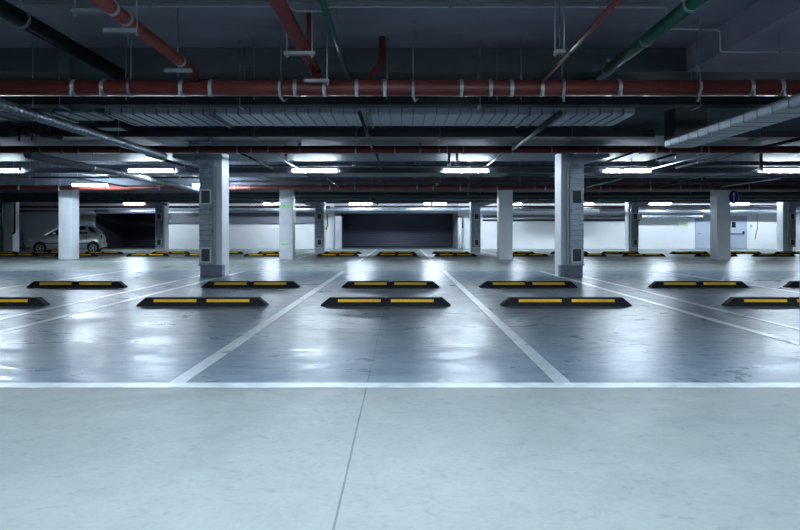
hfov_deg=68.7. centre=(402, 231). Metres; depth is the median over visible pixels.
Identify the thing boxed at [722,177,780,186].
pipe
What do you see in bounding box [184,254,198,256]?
wheel stop
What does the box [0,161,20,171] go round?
lamp
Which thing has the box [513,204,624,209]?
air duct
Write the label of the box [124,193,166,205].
pipe
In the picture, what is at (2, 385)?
painted line
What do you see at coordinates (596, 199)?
pipe
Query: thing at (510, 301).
wheel stop
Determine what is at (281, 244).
direction sign
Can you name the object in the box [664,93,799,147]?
air duct
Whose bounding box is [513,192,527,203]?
pipe
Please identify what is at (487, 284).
wheel stop
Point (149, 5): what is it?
conduit
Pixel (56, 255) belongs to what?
wheel stop
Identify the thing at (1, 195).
pipe
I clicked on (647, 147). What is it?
conduit
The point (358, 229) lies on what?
roller shutter
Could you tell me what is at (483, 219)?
pipe
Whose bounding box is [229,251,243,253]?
wheel stop
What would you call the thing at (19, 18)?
pipe
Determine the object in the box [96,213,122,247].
wall
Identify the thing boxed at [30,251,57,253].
wheel stop
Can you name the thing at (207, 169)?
ventilation duct
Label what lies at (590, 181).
pipe
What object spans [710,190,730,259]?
concrete column
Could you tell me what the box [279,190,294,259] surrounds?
concrete column
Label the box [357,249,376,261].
painted line
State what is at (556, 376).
painted line
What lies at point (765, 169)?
lamp
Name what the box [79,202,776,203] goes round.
cable tray
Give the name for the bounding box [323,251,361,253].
wheel stop
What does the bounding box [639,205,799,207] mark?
pipe
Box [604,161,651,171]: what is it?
lamp
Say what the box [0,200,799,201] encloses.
cable tray
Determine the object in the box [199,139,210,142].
junction box
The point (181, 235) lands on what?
wall
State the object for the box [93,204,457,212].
lintel
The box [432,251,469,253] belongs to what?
wheel stop
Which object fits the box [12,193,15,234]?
downpipe
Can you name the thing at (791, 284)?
wheel stop
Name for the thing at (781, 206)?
concrete column
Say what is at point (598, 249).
painted line
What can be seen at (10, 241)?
concrete column
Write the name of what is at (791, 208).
ventilation duct
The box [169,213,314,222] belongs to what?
beam
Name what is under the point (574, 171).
ventilation duct
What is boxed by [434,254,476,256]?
wheel stop
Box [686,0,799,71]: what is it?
beam
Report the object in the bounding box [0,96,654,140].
cable tray
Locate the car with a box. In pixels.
[27,225,106,250]
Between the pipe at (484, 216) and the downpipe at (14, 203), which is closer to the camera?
the downpipe at (14, 203)
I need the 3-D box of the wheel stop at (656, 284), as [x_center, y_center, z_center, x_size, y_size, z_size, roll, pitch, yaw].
[5.428,0.959,10.737,1.780,0.115,0.170,0,0,0]
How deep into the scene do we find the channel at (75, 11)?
5.18 m
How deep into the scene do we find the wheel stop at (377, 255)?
24.27 m
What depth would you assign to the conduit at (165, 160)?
14.04 m
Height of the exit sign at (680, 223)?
0.359 m
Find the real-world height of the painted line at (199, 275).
0.003 m
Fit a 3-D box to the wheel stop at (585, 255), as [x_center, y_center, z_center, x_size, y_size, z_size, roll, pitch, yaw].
[7.618,0.959,24.345,1.780,0.115,0.170,0,0,0]
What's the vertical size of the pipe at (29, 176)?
1.034 m
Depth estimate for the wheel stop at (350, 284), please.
10.66 m
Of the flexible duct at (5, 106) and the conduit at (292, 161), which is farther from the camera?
the conduit at (292, 161)
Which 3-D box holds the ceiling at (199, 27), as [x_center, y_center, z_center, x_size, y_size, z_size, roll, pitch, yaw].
[0.000,-2.734,13.500,54.600,0.300,51.600,0,0,0]
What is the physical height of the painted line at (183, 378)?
0.003 m
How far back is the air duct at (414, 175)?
17.74 m
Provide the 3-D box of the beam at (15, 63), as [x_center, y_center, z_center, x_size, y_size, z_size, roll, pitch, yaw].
[0.000,-2.414,8.600,54.000,0.340,0.800,0,0,0]
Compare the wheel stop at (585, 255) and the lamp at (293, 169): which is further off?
the wheel stop at (585, 255)
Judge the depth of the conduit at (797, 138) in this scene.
11.68 m
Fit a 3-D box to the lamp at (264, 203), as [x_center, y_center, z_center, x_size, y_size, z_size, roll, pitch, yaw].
[-6.963,-2.043,32.000,1.280,1.082,0.100,0,0,0]
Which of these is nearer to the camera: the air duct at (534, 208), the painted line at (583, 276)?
the painted line at (583, 276)
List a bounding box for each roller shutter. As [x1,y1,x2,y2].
[123,213,154,246]
[341,213,452,246]
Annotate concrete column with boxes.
[3,202,18,251]
[58,190,78,259]
[155,202,168,250]
[200,154,228,276]
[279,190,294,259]
[315,202,325,251]
[470,202,480,251]
[497,190,512,259]
[555,154,582,276]
[625,202,637,250]
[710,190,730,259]
[777,202,792,250]
[799,252,799,344]
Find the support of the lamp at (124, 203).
hanging from the ceiling at (199, 27)
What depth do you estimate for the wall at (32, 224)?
35.00 m
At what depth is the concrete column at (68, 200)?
21.50 m
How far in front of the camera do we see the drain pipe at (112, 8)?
5.67 m
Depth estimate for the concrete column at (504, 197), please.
21.50 m
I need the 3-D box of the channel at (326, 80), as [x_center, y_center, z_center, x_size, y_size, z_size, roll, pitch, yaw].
[-1.019,-2.164,6.950,0.297,0.840,0.040,0,0,0]
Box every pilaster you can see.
[335,216,341,248]
[464,219,469,248]
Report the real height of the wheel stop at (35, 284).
0.115 m
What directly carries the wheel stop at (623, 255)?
on the floor
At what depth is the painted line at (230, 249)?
23.25 m
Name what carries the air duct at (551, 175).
hanging from the ceiling at (199, 27)
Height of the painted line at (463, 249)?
0.003 m
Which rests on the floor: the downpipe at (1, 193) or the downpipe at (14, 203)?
the downpipe at (1, 193)
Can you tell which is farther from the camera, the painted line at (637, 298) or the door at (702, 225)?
the door at (702, 225)
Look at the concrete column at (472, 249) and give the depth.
29.60 m
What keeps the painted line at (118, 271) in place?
on the floor
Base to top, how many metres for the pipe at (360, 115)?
0.923 m
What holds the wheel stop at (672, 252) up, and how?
on the floor
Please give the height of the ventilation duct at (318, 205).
2.441 m
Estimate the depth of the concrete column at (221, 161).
13.21 m
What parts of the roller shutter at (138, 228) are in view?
guide rail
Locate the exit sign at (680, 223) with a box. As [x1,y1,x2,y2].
[678,221,687,226]
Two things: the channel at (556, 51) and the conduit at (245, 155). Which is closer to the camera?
the channel at (556, 51)
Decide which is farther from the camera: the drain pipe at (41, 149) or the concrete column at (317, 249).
the concrete column at (317, 249)
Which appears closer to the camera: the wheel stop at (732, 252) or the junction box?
the junction box
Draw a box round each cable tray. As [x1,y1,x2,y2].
[0,40,786,109]
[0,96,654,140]
[0,168,554,172]
[0,192,198,193]
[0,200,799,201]
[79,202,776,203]
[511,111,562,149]
[584,168,799,172]
[721,96,799,141]
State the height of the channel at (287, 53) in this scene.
0.635 m
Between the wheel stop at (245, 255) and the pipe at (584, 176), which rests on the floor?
the wheel stop at (245, 255)
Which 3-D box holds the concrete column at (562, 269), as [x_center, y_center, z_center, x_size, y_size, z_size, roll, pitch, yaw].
[3.820,-0.399,13.469,0.499,2.830,0.562,0,0,0]
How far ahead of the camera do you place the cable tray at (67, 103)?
7.90 m
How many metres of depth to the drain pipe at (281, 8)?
6.13 m
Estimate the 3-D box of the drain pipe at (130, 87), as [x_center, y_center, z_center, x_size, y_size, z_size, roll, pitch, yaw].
[-0.028,-2.093,7.195,11.323,0.982,0.229,0,0,0]
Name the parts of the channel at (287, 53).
threaded rod, threaded rod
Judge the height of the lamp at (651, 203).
1.082 m
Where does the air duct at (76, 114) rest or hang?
hanging from the ceiling at (199, 27)
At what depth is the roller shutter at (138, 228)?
38.78 m
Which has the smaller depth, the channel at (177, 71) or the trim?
the channel at (177, 71)
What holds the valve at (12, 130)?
attached to the pipe at (2, 133)
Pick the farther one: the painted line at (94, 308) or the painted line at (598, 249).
the painted line at (598, 249)
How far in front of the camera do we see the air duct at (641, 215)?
33.80 m
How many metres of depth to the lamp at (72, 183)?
19.86 m
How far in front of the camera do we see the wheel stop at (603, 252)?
27.03 m
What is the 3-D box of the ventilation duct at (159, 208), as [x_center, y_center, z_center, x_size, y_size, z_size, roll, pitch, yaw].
[-12.506,-0.474,29.504,0.955,2.441,0.192,0,0,0]
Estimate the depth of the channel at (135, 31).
5.38 m
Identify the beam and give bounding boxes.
[0,48,799,79]
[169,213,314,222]
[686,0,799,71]
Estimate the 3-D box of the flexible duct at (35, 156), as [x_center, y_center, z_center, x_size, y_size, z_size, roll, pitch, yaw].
[-7.050,-1.979,15.600,0.160,1.210,9.200,0,0,0]
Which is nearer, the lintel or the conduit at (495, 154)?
the conduit at (495, 154)
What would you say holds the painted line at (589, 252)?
on the floor
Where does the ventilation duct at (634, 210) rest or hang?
attached to the concrete column at (627, 204)
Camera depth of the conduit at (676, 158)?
14.09 m
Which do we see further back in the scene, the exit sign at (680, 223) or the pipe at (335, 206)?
the exit sign at (680, 223)
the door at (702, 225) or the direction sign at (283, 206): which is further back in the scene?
the door at (702, 225)
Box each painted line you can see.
[0,271,121,288]
[0,271,245,332]
[0,275,199,319]
[0,383,799,387]
[113,249,232,261]
[169,271,345,382]
[283,249,332,261]
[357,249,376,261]
[420,249,433,261]
[442,271,570,382]
[463,249,508,261]
[540,271,799,345]
[583,276,798,329]
[589,252,674,261]
[598,249,735,261]
[659,271,798,292]
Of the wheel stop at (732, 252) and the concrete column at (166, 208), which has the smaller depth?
the wheel stop at (732, 252)
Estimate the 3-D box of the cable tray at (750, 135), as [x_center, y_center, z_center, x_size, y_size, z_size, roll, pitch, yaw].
[6.510,-2.128,10.650,2.692,0.912,0.326,0,0,0]
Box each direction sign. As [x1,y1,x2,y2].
[280,243,288,246]
[281,204,289,208]
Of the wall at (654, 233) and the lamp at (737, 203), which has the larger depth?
the wall at (654, 233)
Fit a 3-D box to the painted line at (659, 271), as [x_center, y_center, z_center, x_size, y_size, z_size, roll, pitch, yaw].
[6.650,1.014,9.568,0.100,0.003,11.265,0,0,0]
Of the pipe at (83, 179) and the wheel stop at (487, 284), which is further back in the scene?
the pipe at (83, 179)
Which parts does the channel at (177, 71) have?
threaded rod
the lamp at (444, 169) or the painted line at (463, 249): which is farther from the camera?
the painted line at (463, 249)
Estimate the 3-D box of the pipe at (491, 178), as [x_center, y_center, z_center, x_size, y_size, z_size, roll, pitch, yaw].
[2.600,-2.058,18.610,0.067,1.053,3.180,0,0,0]
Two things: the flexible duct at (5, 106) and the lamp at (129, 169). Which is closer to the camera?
the flexible duct at (5, 106)
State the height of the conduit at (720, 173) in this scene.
0.039 m
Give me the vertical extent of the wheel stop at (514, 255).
0.115 m
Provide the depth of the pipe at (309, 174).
18.88 m
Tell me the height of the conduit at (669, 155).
0.197 m
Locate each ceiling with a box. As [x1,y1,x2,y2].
[0,0,758,47]
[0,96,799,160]
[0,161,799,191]
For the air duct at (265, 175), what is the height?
0.910 m
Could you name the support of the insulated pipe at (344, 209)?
hanging from the ceiling at (199, 27)
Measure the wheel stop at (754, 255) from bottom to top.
0.115 m
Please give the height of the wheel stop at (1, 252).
0.115 m
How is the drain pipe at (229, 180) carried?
hanging from the ceiling at (199, 27)
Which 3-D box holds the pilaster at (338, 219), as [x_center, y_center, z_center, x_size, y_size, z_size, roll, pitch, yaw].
[-3.788,0.035,34.750,0.384,1.962,0.500,0,0,0]
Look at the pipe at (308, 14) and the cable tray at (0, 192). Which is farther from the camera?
the cable tray at (0, 192)
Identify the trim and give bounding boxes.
[0,193,198,193]
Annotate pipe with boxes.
[0,0,127,79]
[0,21,799,101]
[0,131,63,138]
[0,143,799,153]
[0,176,198,177]
[0,185,799,189]
[0,194,799,196]
[0,197,799,199]
[0,206,329,207]
[0,210,57,211]
[75,173,127,186]
[90,0,199,81]
[94,209,154,212]
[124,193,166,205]
[169,207,554,211]
[229,165,799,166]
[229,180,554,181]
[229,192,799,193]
[254,192,278,204]
[268,0,322,78]
[306,12,310,47]
[309,174,548,175]
[318,0,351,79]
[335,206,699,206]
[357,111,373,149]
[367,36,384,79]
[456,216,462,248]
[477,177,492,187]
[483,215,624,217]
[483,219,639,220]
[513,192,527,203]
[539,0,621,83]
[573,0,707,96]
[584,176,799,176]
[584,198,600,203]
[586,177,623,187]
[590,181,799,182]
[599,208,799,213]
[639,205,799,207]
[657,177,705,186]
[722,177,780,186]
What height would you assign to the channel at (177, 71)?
0.790 m
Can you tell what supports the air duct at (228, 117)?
hanging from the ceiling at (199, 27)
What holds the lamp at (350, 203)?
hanging from the ceiling at (199, 27)
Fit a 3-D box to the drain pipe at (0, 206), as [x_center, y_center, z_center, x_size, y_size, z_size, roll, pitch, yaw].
[-13.088,-1.930,31.598,18.366,1.309,0.139,0,0,0]
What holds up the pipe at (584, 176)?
hanging from the ceiling at (199, 27)
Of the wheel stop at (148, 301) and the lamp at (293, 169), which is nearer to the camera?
the wheel stop at (148, 301)
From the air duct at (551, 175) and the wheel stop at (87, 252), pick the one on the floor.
the wheel stop at (87, 252)
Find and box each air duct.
[0,96,114,122]
[80,161,308,177]
[96,96,127,130]
[105,96,634,127]
[149,139,188,145]
[322,161,509,177]
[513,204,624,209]
[549,161,799,178]
[639,204,703,217]
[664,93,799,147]
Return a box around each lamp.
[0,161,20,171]
[71,182,109,185]
[123,202,143,204]
[127,161,174,171]
[192,182,229,185]
[263,202,278,204]
[291,161,337,171]
[349,202,371,204]
[423,202,446,204]
[442,167,488,171]
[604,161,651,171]
[649,202,671,204]
[731,202,749,204]
[761,161,799,171]
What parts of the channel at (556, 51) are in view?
threaded rod, threaded rod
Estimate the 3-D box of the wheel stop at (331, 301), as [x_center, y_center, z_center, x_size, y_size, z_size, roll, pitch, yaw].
[-0.227,0.959,8.085,1.780,0.115,0.170,0,0,0]
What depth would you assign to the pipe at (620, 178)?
18.32 m
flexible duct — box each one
[0,34,167,159]
[24,151,198,191]
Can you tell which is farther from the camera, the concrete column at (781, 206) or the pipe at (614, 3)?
the concrete column at (781, 206)
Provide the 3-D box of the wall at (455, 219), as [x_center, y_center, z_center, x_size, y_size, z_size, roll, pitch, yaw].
[-0.360,-0.784,37.150,8.020,3.600,3.700,0,0,0]
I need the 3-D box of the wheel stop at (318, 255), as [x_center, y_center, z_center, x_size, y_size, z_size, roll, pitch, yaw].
[-2.687,0.959,24.345,1.780,0.115,0.170,0,0,0]
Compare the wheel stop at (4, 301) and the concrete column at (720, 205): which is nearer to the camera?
the wheel stop at (4, 301)
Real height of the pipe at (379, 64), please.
0.700 m
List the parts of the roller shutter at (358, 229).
guide rail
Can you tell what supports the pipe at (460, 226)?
on the floor
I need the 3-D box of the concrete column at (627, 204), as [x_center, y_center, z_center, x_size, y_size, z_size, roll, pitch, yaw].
[11.698,-0.314,29.850,0.500,2.660,0.500,0,0,0]
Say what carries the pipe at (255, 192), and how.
hanging from the ceiling at (199, 27)
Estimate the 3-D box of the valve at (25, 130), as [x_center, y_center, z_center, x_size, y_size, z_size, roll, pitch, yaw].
[-6.369,-1.668,10.039,0.153,0.237,0.322,0,0,0]
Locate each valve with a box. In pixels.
[8,127,24,141]
[21,127,37,141]
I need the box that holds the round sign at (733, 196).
[728,190,738,203]
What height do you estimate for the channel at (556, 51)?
0.696 m
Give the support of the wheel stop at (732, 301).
on the floor
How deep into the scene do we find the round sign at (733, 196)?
21.18 m
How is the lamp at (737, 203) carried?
hanging from the ceiling at (199, 27)
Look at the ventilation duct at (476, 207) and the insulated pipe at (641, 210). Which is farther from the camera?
the insulated pipe at (641, 210)
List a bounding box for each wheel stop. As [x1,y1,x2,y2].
[0,251,18,253]
[0,254,38,256]
[0,297,50,305]
[26,281,127,287]
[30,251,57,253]
[54,254,97,256]
[84,251,123,253]
[126,254,168,256]
[136,297,268,305]
[151,251,189,253]
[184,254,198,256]
[201,281,299,287]
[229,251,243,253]
[243,254,278,256]
[257,251,295,253]
[316,254,358,256]
[321,297,450,305]
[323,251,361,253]
[342,281,438,287]
[375,254,417,256]
[378,251,415,253]
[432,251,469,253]
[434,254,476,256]
[479,281,577,287]
[496,251,534,253]
[500,297,631,305]
[513,254,548,256]
[584,254,606,256]
[601,251,639,253]
[622,254,665,256]
[648,281,748,287]
[669,251,708,253]
[694,254,737,256]
[721,297,798,305]
[731,251,761,253]
[752,254,795,256]
[774,251,799,253]
[783,281,798,287]
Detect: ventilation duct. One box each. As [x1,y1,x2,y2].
[144,203,163,246]
[173,154,215,265]
[305,202,323,246]
[472,202,490,246]
[566,154,609,265]
[630,202,649,246]
[786,202,799,246]
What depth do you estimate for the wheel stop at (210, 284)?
10.66 m
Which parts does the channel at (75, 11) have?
threaded rod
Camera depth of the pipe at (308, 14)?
6.88 m
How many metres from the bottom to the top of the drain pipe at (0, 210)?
0.098 m
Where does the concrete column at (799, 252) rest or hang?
on the floor
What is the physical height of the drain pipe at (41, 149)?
0.226 m
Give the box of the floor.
[0,247,799,529]
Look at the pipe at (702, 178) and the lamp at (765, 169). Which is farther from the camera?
the pipe at (702, 178)
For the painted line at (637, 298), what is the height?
0.003 m
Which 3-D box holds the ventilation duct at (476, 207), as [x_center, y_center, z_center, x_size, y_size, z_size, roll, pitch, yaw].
[3.998,-0.482,29.504,0.951,2.457,0.192,0,0,0]
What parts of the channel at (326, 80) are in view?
threaded rod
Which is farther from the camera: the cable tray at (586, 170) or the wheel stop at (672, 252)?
the wheel stop at (672, 252)
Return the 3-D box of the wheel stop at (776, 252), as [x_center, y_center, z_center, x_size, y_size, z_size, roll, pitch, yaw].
[18.136,0.959,27.101,1.780,0.115,0.170,0,0,0]
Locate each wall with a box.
[0,202,95,246]
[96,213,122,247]
[169,204,334,248]
[335,213,457,248]
[458,204,799,248]
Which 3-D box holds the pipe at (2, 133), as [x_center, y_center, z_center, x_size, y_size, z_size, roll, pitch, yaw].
[-6.646,-2.103,10.200,1.438,0.962,0.101,0,0,0]
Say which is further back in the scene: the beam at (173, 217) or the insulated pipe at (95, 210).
the beam at (173, 217)
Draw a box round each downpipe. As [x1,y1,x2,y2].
[1,193,2,250]
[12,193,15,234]
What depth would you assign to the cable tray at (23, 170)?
16.05 m
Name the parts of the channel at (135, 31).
threaded rod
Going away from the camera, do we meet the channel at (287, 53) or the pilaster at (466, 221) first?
the channel at (287, 53)
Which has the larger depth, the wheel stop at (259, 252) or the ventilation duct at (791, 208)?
the ventilation duct at (791, 208)
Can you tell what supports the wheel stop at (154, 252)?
on the floor
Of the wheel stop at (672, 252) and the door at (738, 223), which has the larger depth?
the door at (738, 223)
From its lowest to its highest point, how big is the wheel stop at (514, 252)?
0.115 m
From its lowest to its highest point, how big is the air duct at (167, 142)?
0.085 m
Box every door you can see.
[695,216,709,248]
[731,216,746,248]
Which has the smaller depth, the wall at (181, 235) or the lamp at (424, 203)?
the lamp at (424, 203)
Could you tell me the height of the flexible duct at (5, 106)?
1.134 m
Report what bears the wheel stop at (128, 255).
on the floor
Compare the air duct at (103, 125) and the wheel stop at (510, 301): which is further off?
the air duct at (103, 125)
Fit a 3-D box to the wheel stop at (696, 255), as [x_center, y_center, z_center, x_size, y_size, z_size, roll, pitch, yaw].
[13.050,0.959,24.345,1.780,0.115,0.170,0,0,0]
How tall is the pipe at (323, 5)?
0.485 m
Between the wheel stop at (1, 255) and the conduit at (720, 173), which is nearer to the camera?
the conduit at (720, 173)
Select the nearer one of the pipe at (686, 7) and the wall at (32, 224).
the pipe at (686, 7)
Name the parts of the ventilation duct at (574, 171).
grille frame, grille frame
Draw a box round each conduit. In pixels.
[16,0,799,52]
[145,154,198,170]
[241,154,273,169]
[275,154,298,169]
[487,154,502,165]
[591,146,649,167]
[617,154,676,170]
[651,154,710,168]
[666,173,725,183]
[675,137,799,168]
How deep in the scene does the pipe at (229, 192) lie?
24.86 m
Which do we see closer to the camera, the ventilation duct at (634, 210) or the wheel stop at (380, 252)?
the wheel stop at (380, 252)
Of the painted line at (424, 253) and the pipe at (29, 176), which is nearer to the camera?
the pipe at (29, 176)
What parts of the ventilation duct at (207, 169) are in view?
grille frame, grille frame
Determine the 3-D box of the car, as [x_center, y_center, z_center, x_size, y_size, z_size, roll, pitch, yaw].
[-16.201,0.350,28.402,3.245,1.351,1.710,0,0,-21]
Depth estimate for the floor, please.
3.39 m
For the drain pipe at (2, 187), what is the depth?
20.43 m
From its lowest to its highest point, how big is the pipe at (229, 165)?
0.828 m
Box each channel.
[71,0,107,16]
[103,0,138,36]
[164,7,192,75]
[284,1,314,57]
[304,24,328,84]
[553,0,565,56]
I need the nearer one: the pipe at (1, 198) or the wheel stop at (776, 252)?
the pipe at (1, 198)

